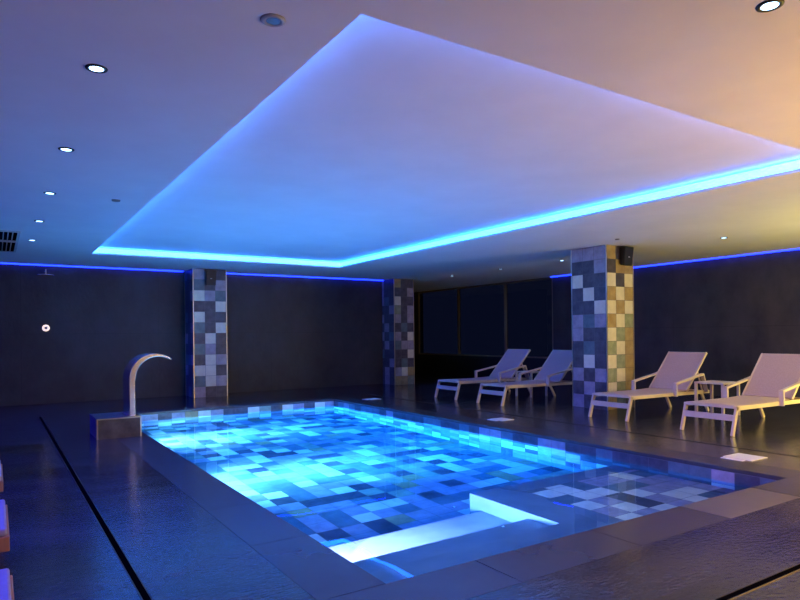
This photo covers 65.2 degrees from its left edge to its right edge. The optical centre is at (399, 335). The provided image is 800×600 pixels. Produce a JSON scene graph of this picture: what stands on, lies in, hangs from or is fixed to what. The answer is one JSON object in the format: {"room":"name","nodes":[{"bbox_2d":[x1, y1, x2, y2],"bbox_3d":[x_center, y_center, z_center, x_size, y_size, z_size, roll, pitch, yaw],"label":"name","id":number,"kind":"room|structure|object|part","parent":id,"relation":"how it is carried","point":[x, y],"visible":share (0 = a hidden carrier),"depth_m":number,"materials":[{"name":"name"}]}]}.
{"room":"spa","nodes":[
{"label":"spa","id":0,"kind":"room"},
{"bbox_2d":[0,264,382,406],"bbox_3d":[-5.241,-0.037,12.635,11.340,2.588,0.200,-1,0,-33],"label":"wall","id":1,"kind":"structure","parent":0,"point":[284,333],"depth_m":12.71,"materials":[{"name":"paint"}]},
{"bbox_2d":[36,269,54,275],"bbox_3d":[-6.487,-1.154,11.449,0.300,0.113,0.450,-1,0,-33],"label":"shower","id":2,"kind":"object","parent":1,"relation":"attached to","point":[45,270],"visible":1,"depth_m":11.38,"materials":[{"name":"silver metal"}]},
{"bbox_2d":[42,325,49,330],"bbox_3d":[-6.584,-0.143,11.635,0.124,0.124,0.020,-1,0,-33],"label":"button","id":3,"kind":"object","parent":1,"relation":"attached to","point":[44,327],"visible":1,"depth_m":11.62,"materials":[{"name":"beige plastic"}]},
{"bbox_2d":[184,268,227,397],"bbox_3d":[-4.011,-0.050,12.935,0.682,2.588,0.646,-1,0,-33],"label":"tiled column","id":4,"kind":"structure","parent":0,"point":[206,365],"depth_m":12.68,"materials":[{"name":"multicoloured tile"}]},
{"bbox_3d":[-4.463,-0.045,13.019,0.014,2.587,0.014,-1,0,-33],"label":"corner trim","id":5,"kind":"part","parent":4,"relation":"part of","materials":[{"name":"metal"}]},
{"bbox_3d":[-4.120,-0.049,12.488,0.014,2.587,0.014,-1,0,-33],"label":"corner trim","id":6,"kind":"part","parent":4,"relation":"part of","materials":[{"name":"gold metal"}]},
{"bbox_2d":[206,270,215,285],"bbox_3d":[-3.819,-1.159,12.601,0.197,0.298,0.149,-1,0,-33],"label":"wall speaker","id":7,"kind":"object","parent":4,"relation":"attached to","point":[210,274],"visible":1,"depth_m":12.55,"materials":[{"name":"black plastic"}]},
{"bbox_3d":[-3.559,-0.055,12.851,0.014,2.587,0.014,-1,0,-33],"label":"corner trim","id":8,"kind":"part","parent":4,"relation":"part of","materials":[{"name":"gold metal"}]},
{"bbox_2d":[382,279,414,384],"bbox_3d":[-0.084,-0.093,15.609,0.582,2.588,0.706,-1,0,-33],"label":"tiled column","id":9,"kind":"structure","parent":0,"point":[397,294],"depth_m":15.34,"materials":[{"name":"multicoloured tile"}]},
{"bbox_3d":[-0.135,-0.092,15.165,0.014,2.587,0.014,-1,0,-33],"label":"corner trim","id":10,"kind":"part","parent":9,"relation":"part of","materials":[{"name":"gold metal"}]},
{"bbox_3d":[0.342,-0.097,15.473,0.014,2.587,0.014,-1,0,-33],"label":"corner trim","id":11,"kind":"part","parent":9,"relation":"part of","materials":[{"name":"gold metal"}]},
{"bbox_2d":[0,0,799,291],"bbox_3d":[-0.644,-1.556,8.649,14.750,0.350,20.400,-1,0,-33],"label":"ceiling","id":12,"kind":"structure","parent":0,"point":[341,131],"depth_m":4.46,"materials":[{"name":"white paint"}]},
{"bbox_2d":[0,241,17,251],"bbox_3d":[-6.096,-1.316,9.114,0.880,0.012,1.190,-1,0,-33],"label":"ceiling vent","id":13,"kind":"object","parent":12,"relation":"in","point":[5,246],"visible":1,"depth_m":9.27,"materials":[{"name":"black"}]},
{"bbox_2d":[0,230,20,241],"bbox_3d":[-5.484,-1.322,8.169,0.880,0.012,0.900,-1,0,-33],"label":"ceiling vent","id":14,"kind":"object","parent":12,"relation":"in","point":[13,236],"visible":1,"depth_m":8.32,"materials":[{"name":"black"}]},
{"bbox_2d":[58,147,73,151],"bbox_3d":[-2.437,-1.358,4.567,0.108,0.007,0.108,-1,0,-33],"label":"recessed light","id":15,"kind":"object","parent":12,"relation":"in","point":[65,149],"visible":1,"depth_m":4.56,"materials":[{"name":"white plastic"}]},
{"bbox_2d":[0,263,182,271],"bbox_3d":[-7.207,-1.298,11.180,6.480,0.021,0.030,-1,0,-33],"label":"light strip","id":16,"kind":"object","parent":12,"relation":"attached to","point":[0,263],"visible":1,"depth_m":11.96,"materials":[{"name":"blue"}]},
{"bbox_2d":[85,64,107,72],"bbox_3d":[-1.556,-1.368,3.208,0.108,0.007,0.108,-1,0,-33],"label":"recessed light","id":17,"kind":"object","parent":12,"relation":"in","point":[96,68],"visible":1,"depth_m":3.20,"materials":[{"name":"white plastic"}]},
{"bbox_2d":[94,248,339,265],"bbox_3d":[-3.125,-1.420,11.442,4.546,0.072,0.014,-1,0,-33],"label":"light strip","id":18,"kind":"object","parent":12,"relation":"attached to","point":[99,250],"visible":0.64,"depth_m":11.26,"materials":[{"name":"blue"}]},
{"bbox_2d":[260,13,285,26],"bbox_3d":[-0.556,-1.377,2.739,0.112,0.010,0.112,-1,0,-33],"label":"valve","id":19,"kind":"object","parent":12,"relation":"attached to","point":[271,20],"visible":1,"depth_m":2.73,"materials":[{"name":"grey"}]},
{"bbox_2d":[227,273,382,280],"bbox_3d":[-2.142,-1.353,14.461,4.150,0.021,0.030,-1,0,-33],"label":"light strip","id":20,"kind":"object","parent":12,"relation":"attached to","point":[227,273],"visible":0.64,"depth_m":14.38,"materials":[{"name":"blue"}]},
{"bbox_2d":[340,160,799,265],"bbox_3d":[1.227,-1.468,8.923,0.014,0.072,8.938,-1,0,-33],"label":"light strip","id":21,"kind":"object","parent":12,"relation":"attached to","point":[793,165],"visible":1,"depth_m":7.07,"materials":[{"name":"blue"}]},
{"bbox_2d":[551,248,799,277],"bbox_3d":[7.259,-1.456,9.536,0.030,0.021,13.300,-1,0,-33],"label":"light strip","id":22,"kind":"object","parent":12,"relation":"attached to","point":[796,248],"visible":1,"depth_m":11.68,"materials":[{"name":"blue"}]},
{"bbox_2d":[755,0,784,12],"bbox_3d":[1.572,-1.402,2.660,0.108,0.007,0.108,-1,0,-33],"label":"recessed light","id":23,"kind":"object","parent":12,"relation":"in","point":[768,5],"visible":1,"depth_m":2.66,"materials":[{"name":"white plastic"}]},
{"bbox_2d":[0,373,799,599],"bbox_3d":[-0.697,1.308,8.594,14.550,0.200,20.400,-1,0,-33],"label":"floor","id":24,"kind":"structure","parent":0,"point":[59,550],"depth_m":4.07,"materials":[{"name":"tile"}]},
{"bbox_2d":[0,461,2,491],"bbox_3d":[-3.593,0.835,3.838,1.950,0.808,0.690,-1,0,-33],"label":"daybed","id":25,"kind":"object","parent":24,"relation":"on","point":[1,468],"visible":1,"depth_m":4.13,"materials":[{"name":"brown wood"}]},
{"bbox_2d":[0,499,9,552],"bbox_3d":[-2.833,0.827,2.687,1.950,0.808,0.690,-1,0,-33],"label":"daybed","id":26,"kind":"object","parent":24,"relation":"on","point":[4,523],"visible":1,"depth_m":2.96,"materials":[{"name":"brown wood"}]},
{"bbox_2d":[0,499,6,535],"bbox_3d":[-2.584,0.930,2.847,1.340,0.034,0.660,-1,0,-33],"label":"cushion","id":27,"kind":"object","parent":26,"relation":"on","point":[3,508],"depth_m":3.11,"materials":[{"name":"fabric"}]},
{"bbox_2d":[0,568,13,599],"bbox_3d":[-2.154,0.819,1.637,1.950,0.808,0.690,-1,0,-33],"label":"daybed","id":28,"kind":"object","parent":24,"relation":"on","point":[6,580],"visible":1,"depth_m":2.27,"materials":[{"name":"brown wood"}]},
{"bbox_3d":[-2.152,0.979,1.637,1.950,0.070,0.680,-1,0,-33],"label":"bed frame","id":29,"kind":"part","parent":28,"relation":"part of","materials":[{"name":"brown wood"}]},
{"bbox_2d":[39,417,152,599],"bbox_3d":[-2.969,1.241,5.664,0.042,0.023,9.550,-1,0,-33],"label":"floor drain","id":30,"kind":"object","parent":24,"relation":"in","point":[136,581],"visible":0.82,"depth_m":3.89,"materials":[{"name":"black metal"}]},
{"bbox_2d":[87,397,799,599],"bbox_3d":[-0.656,1.822,7.500,4.580,1.230,8.871,-1,0,-33],"label":"swimming pool","id":31,"kind":"object","parent":24,"relation":"in","point":[324,574],"visible":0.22,"depth_m":4.17,"materials":[{"name":"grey tile"}]},
{"bbox_2d":[90,412,141,439],"bbox_3d":[-3.575,1.116,7.848,0.502,0.246,0.686,-1,0,-33],"label":"plinth","id":32,"kind":"object","parent":31,"relation":"on","point":[112,425],"visible":0.98,"depth_m":7.59,"materials":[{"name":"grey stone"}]},
{"bbox_3d":[-3.596,1.116,7.434,0.016,0.246,0.014,-1,0,-33],"label":"edge trim","id":33,"kind":"part","parent":32,"relation":"part of","materials":[{"name":"gold metal"}]},
{"bbox_3d":[-3.394,0.998,7.566,0.470,0.014,0.014,-1,0,-33],"label":"edge trim","id":34,"kind":"part","parent":32,"relation":"part of","materials":[{"name":"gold metal"}]},
{"bbox_3d":[-3.189,1.112,7.698,0.016,0.246,0.014,-1,0,-33],"label":"edge trim","id":35,"kind":"part","parent":32,"relation":"part of","materials":[{"name":"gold metal"}]},
{"bbox_2d":[122,353,170,416],"bbox_3d":[-3.249,0.610,8.012,0.536,0.764,0.490,-1,0,-33],"label":"spout","id":36,"kind":"object","parent":32,"relation":"on","point":[129,374],"visible":1,"depth_m":7.80,"materials":[{"name":"silver metal"}]},
{"bbox_3d":[-3.386,0.990,7.885,0.160,0.008,0.430,-1,0,-33],"label":"plate","id":37,"kind":"part","parent":36,"relation":"part of","materials":[{"name":"silver metal"}]},
{"bbox_2d":[142,406,750,583],"bbox_3d":[-0.656,1.842,7.500,3.920,1.010,8.211,-1,0,-33],"label":"pool water","id":38,"kind":"object","parent":31,"relation":"in","point":[397,499],"visible":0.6,"depth_m":5.58,"materials":[{"name":"blue liquid"}]},
{"bbox_2d":[434,349,530,399],"bbox_3d":[1.659,0.737,12.340,1.973,0.911,0.764,-1,0,-33],"label":"sun lounger","id":39,"kind":"object","parent":24,"relation":"on","point":[512,360],"visible":0.86,"depth_m":12.48,"materials":[{"name":"beige metal"}]},
{"bbox_3d":[0.726,1.025,12.109,0.150,0.348,0.030,-1,0,-33],"label":"leg","id":40,"kind":"part","parent":39,"relation":"part of","materials":[{"name":"beige metal"}]},
{"bbox_3d":[1.069,1.021,11.580,0.150,0.348,0.030,-1,0,-33],"label":"leg","id":41,"kind":"part","parent":39,"relation":"part of","materials":[{"name":"beige metal"}]},
{"bbox_3d":[1.866,0.746,12.893,0.808,0.308,0.060,-1,0,-33],"label":"armrest","id":42,"kind":"part","parent":39,"relation":"part of","materials":[{"name":"beige metal"}]},
{"bbox_3d":[1.871,0.872,12.101,1.880,0.065,0.030,-1,0,-33],"label":"rail","id":43,"kind":"part","parent":39,"relation":"part of","materials":[{"name":"beige metal"}]},
{"bbox_3d":[2.233,0.561,12.713,0.543,0.572,0.644,-1,0,-33],"label":"backrest frame","id":44,"kind":"part","parent":39,"relation":"part of","materials":[{"name":"white fabric"}]},
{"bbox_3d":[2.248,0.742,12.302,0.808,0.308,0.060,-1,0,-33],"label":"armrest","id":45,"kind":"part","parent":39,"relation":"part of","materials":[{"name":"beige metal"}]},
{"bbox_2d":[487,417,513,420],"bbox_3d":[1.411,1.183,8.828,0.295,0.009,0.260,-1,0,-33],"label":"deck plate","id":46,"kind":"object","parent":24,"relation":"on","point":[501,418],"visible":1,"depth_m":8.80,"materials":[{"name":"white plastic"}]},
{"bbox_2d":[476,350,571,405],"bbox_3d":[2.341,0.729,11.268,1.973,0.911,0.764,-1,0,-33],"label":"sun lounger","id":47,"kind":"object","parent":24,"relation":"on","point":[556,366],"visible":0.75,"depth_m":11.39,"materials":[{"name":"beige metal"}]},
{"bbox_3d":[1.408,1.017,11.038,0.150,0.348,0.030,-1,0,-33],"label":"leg","id":48,"kind":"part","parent":47,"relation":"part of","materials":[{"name":"beige metal"}]},
{"bbox_3d":[1.751,1.014,10.509,0.150,0.348,0.030,-1,0,-33],"label":"leg","id":49,"kind":"part","parent":47,"relation":"part of","materials":[{"name":"beige metal"}]},
{"bbox_3d":[2.548,0.738,11.821,0.808,0.308,0.060,-1,0,-33],"label":"armrest","id":50,"kind":"part","parent":47,"relation":"part of","materials":[{"name":"beige metal"}]},
{"bbox_3d":[2.553,0.865,11.029,1.880,0.065,0.030,-1,0,-33],"label":"rail","id":51,"kind":"part","parent":47,"relation":"part of","materials":[{"name":"beige metal"}]},
{"bbox_3d":[2.915,0.553,11.642,0.543,0.572,0.644,-1,0,-33],"label":"backrest frame","id":52,"kind":"part","parent":47,"relation":"part of","materials":[{"name":"white fabric"}]},
{"bbox_3d":[2.930,0.734,11.230,0.808,0.308,0.060,-1,0,-33],"label":"armrest","id":53,"kind":"part","parent":47,"relation":"part of","materials":[{"name":"beige metal"}]},
{"bbox_2d":[515,370,547,397],"bbox_3d":[2.555,0.931,12.168,0.440,0.482,0.440,-1,0,-33],"label":"side table","id":54,"kind":"object","parent":24,"relation":"on","point":[516,372],"visible":0.53,"depth_m":12.10,"materials":[{"name":"beige metal"}]},
{"bbox_3d":[2.278,0.946,12.227,0.034,0.458,0.034,-1,0,-33],"label":"leg","id":55,"kind":"part","parent":54,"relation":"part of","materials":[{"name":"beige metal"}]},
{"bbox_3d":[2.496,0.944,11.891,0.034,0.458,0.034,-1,0,-33],"label":"leg","id":56,"kind":"part","parent":54,"relation":"part of","materials":[{"name":"beige metal"}]},
{"bbox_3d":[2.832,0.940,12.109,0.034,0.458,0.034,-1,0,-33],"label":"leg","id":57,"kind":"part","parent":54,"relation":"part of","materials":[{"name":"beige metal"}]},
{"bbox_2d":[369,394,799,456],"bbox_3d":[1.948,1.187,8.878,0.030,0.023,9.600,-1,0,-33],"label":"floor drain","id":58,"kind":"object","parent":24,"relation":"in","point":[369,394],"visible":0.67,"depth_m":7.64,"materials":[{"name":"black metal"}]},
{"bbox_2d":[588,351,709,421],"bbox_3d":[3.707,0.714,9.270,1.973,0.911,0.764,-1,0,-33],"label":"sun lounger","id":59,"kind":"object","parent":24,"relation":"on","point":[677,372],"visible":0.98,"depth_m":9.45,"materials":[{"name":"white fabric"}]},
{"bbox_3d":[2.774,1.002,9.039,0.150,0.348,0.030,-1,0,-33],"label":"leg","id":60,"kind":"part","parent":59,"relation":"part of","materials":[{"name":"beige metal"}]},
{"bbox_3d":[3.116,0.999,8.510,0.150,0.348,0.030,-1,0,-33],"label":"leg","id":61,"kind":"part","parent":59,"relation":"part of","materials":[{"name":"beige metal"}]},
{"bbox_3d":[3.913,0.723,9.823,0.808,0.308,0.060,-1,0,-33],"label":"armrest","id":62,"kind":"part","parent":59,"relation":"part of","materials":[{"name":"beige metal"}]},
{"bbox_3d":[4.274,1.004,10.011,0.215,0.320,0.030,-1,0,-33],"label":"leg","id":63,"kind":"part","parent":59,"relation":"part of","materials":[{"name":"beige metal"}]},
{"bbox_3d":[3.919,0.850,9.031,1.880,0.065,0.030,-1,0,-33],"label":"rail","id":64,"kind":"part","parent":59,"relation":"part of","materials":[{"name":"beige metal"}]},
{"bbox_3d":[4.281,0.538,9.643,0.543,0.572,0.644,-1,0,-33],"label":"backrest frame","id":65,"kind":"part","parent":59,"relation":"part of","materials":[{"name":"white fabric"}]},
{"bbox_3d":[4.296,0.719,9.232,0.808,0.308,0.060,-1,0,-33],"label":"armrest","id":66,"kind":"part","parent":59,"relation":"part of","materials":[{"name":"beige metal"}]},
{"bbox_3d":[4.617,1.000,9.482,0.215,0.320,0.030,-1,0,-33],"label":"leg","id":67,"kind":"part","parent":59,"relation":"part of","materials":[{"name":"beige metal"}]},
{"bbox_2d":[694,380,739,414],"bbox_3d":[4.608,0.909,9.089,0.440,0.482,0.440,-1,0,-33],"label":"side table","id":68,"kind":"object","parent":24,"relation":"on","point":[711,382],"visible":0.69,"depth_m":9.12,"materials":[{"name":"beige metal"}]},
{"bbox_3d":[4.332,0.924,9.149,0.034,0.458,0.034,-1,0,-33],"label":"leg","id":69,"kind":"part","parent":68,"relation":"part of","materials":[{"name":"beige metal"}]},
{"bbox_3d":[4.667,0.920,9.366,0.034,0.458,0.034,-1,0,-33],"label":"leg","id":70,"kind":"part","parent":68,"relation":"part of","materials":[{"name":"beige metal"}]},
{"bbox_3d":[4.549,0.921,8.813,0.034,0.458,0.034,-1,0,-33],"label":"leg","id":71,"kind":"part","parent":68,"relation":"part of","materials":[{"name":"beige metal"}]},
{"bbox_3d":[4.885,0.918,9.030,0.034,0.458,0.034,-1,0,-33],"label":"leg","id":72,"kind":"part","parent":68,"relation":"part of","materials":[{"name":"beige metal"}]},
{"bbox_2d":[680,353,799,436],"bbox_3d":[4.450,0.706,7.976,1.973,0.911,0.764,-1,0,-33],"label":"sun lounger","id":73,"kind":"object","parent":24,"relation":"on","point":[774,379],"visible":0.97,"depth_m":8.18,"materials":[{"name":"beige metal"}]},
{"bbox_3d":[3.517,0.994,7.745,0.150,0.348,0.030,-1,0,-33],"label":"leg","id":74,"kind":"part","parent":73,"relation":"part of","materials":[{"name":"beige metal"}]},
{"bbox_3d":[3.859,0.991,7.216,0.150,0.348,0.030,-1,0,-33],"label":"leg","id":75,"kind":"part","parent":73,"relation":"part of","materials":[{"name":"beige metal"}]},
{"bbox_3d":[4.656,0.715,8.529,0.808,0.308,0.060,-1,0,-33],"label":"armrest","id":76,"kind":"part","parent":73,"relation":"part of","materials":[{"name":"beige metal"}]},
{"bbox_3d":[5.017,0.995,8.716,0.215,0.320,0.030,-1,0,-33],"label":"leg","id":77,"kind":"part","parent":73,"relation":"part of","materials":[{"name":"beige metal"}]},
{"bbox_3d":[4.661,0.842,7.737,1.880,0.065,0.030,-1,0,-33],"label":"rail","id":78,"kind":"part","parent":73,"relation":"part of","materials":[{"name":"beige metal"}]},
{"bbox_3d":[5.024,0.530,8.349,0.543,0.572,0.644,-1,0,-33],"label":"backrest frame","id":79,"kind":"part","parent":73,"relation":"part of","materials":[{"name":"beige metal"}]},
{"bbox_3d":[5.039,0.711,7.938,0.808,0.308,0.060,-1,0,-33],"label":"armrest","id":80,"kind":"part","parent":73,"relation":"part of","materials":[{"name":"beige metal"}]},
{"bbox_2d":[720,453,767,460],"bbox_3d":[3.273,1.163,5.971,0.355,0.009,0.280,-1,0,-33],"label":"deck plate","id":81,"kind":"object","parent":24,"relation":"on","point":[737,456],"visible":1,"depth_m":5.95,"materials":[{"name":"white plastic"}]},
{"bbox_2d":[713,563,799,599],"bbox_3d":[2.107,1.186,3.233,5.830,0.023,0.042,-1,0,-33],"label":"floor drain","id":82,"kind":"object","parent":24,"relation":"in","point":[729,596],"visible":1,"depth_m":2.98,"materials":[{"name":"black metal"}]},
{"bbox_2d":[571,245,634,409],"bbox_3d":[3.319,-0.130,10.252,0.672,2.588,0.712,-1,0,-33],"label":"tiled column","id":83,"kind":"structure","parent":0,"point":[602,289],"depth_m":10.00,"materials":[{"name":"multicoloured tile"}]},
{"bbox_3d":[2.854,-0.125,10.366,0.014,2.587,0.014,-1,0,-33],"label":"corner trim","id":84,"kind":"part","parent":83,"relation":"part of","materials":[{"name":"silver metal"}]},
{"bbox_3d":[3.233,-0.129,9.780,0.014,2.587,0.014,-1,0,-33],"label":"corner trim","id":85,"kind":"part","parent":83,"relation":"part of","materials":[{"name":"silver metal"}]},
{"bbox_2d":[620,246,633,265],"bbox_3d":[3.588,-1.255,9.928,0.197,0.298,0.149,-1,0,-33],"label":"wall speaker","id":86,"kind":"object","parent":83,"relation":"attached to","point":[626,253],"visible":1,"depth_m":9.88,"materials":[{"name":"black plastic"}]},
{"bbox_3d":[3.785,-0.135,10.138,0.014,2.587,0.014,-1,0,-33],"label":"corner trim","id":87,"kind":"part","parent":83,"relation":"part of","materials":[{"name":"silver metal"}]},
{"bbox_2d":[414,250,799,400],"bbox_3d":[5.478,-0.154,12.603,0.200,2.588,20.400,-1,0,-33],"label":"wall","id":88,"kind":"structure","parent":0,"point":[734,310],"depth_m":11.89,"materials":[{"name":"paint"}]},
{"bbox_2d":[418,288,457,355],"bbox_3d":[1.174,-0.407,19.134,0.080,1.988,2.040,-1,0,-33],"label":"window","id":89,"kind":"structure","parent":88,"relation":"in","point":[437,309],"depth_m":19.11,"materials":[{"name":"black glass"}]},
{"bbox_2d":[458,282,504,356],"bbox_3d":[2.272,-0.419,17.439,0.080,1.988,2.000,-1,0,-33],"label":"window","id":90,"kind":"structure","parent":88,"relation":"in","point":[481,308],"depth_m":17.40,"materials":[{"name":"black glass"}]},
{"bbox_2d":[505,277,552,358],"bbox_3d":[3.277,-0.430,15.886,0.080,1.988,1.700,-1,0,-33],"label":"window","id":91,"kind":"structure","parent":88,"relation":"in","point":[528,303],"depth_m":15.83,"materials":[{"name":"black glass"}]}
]}

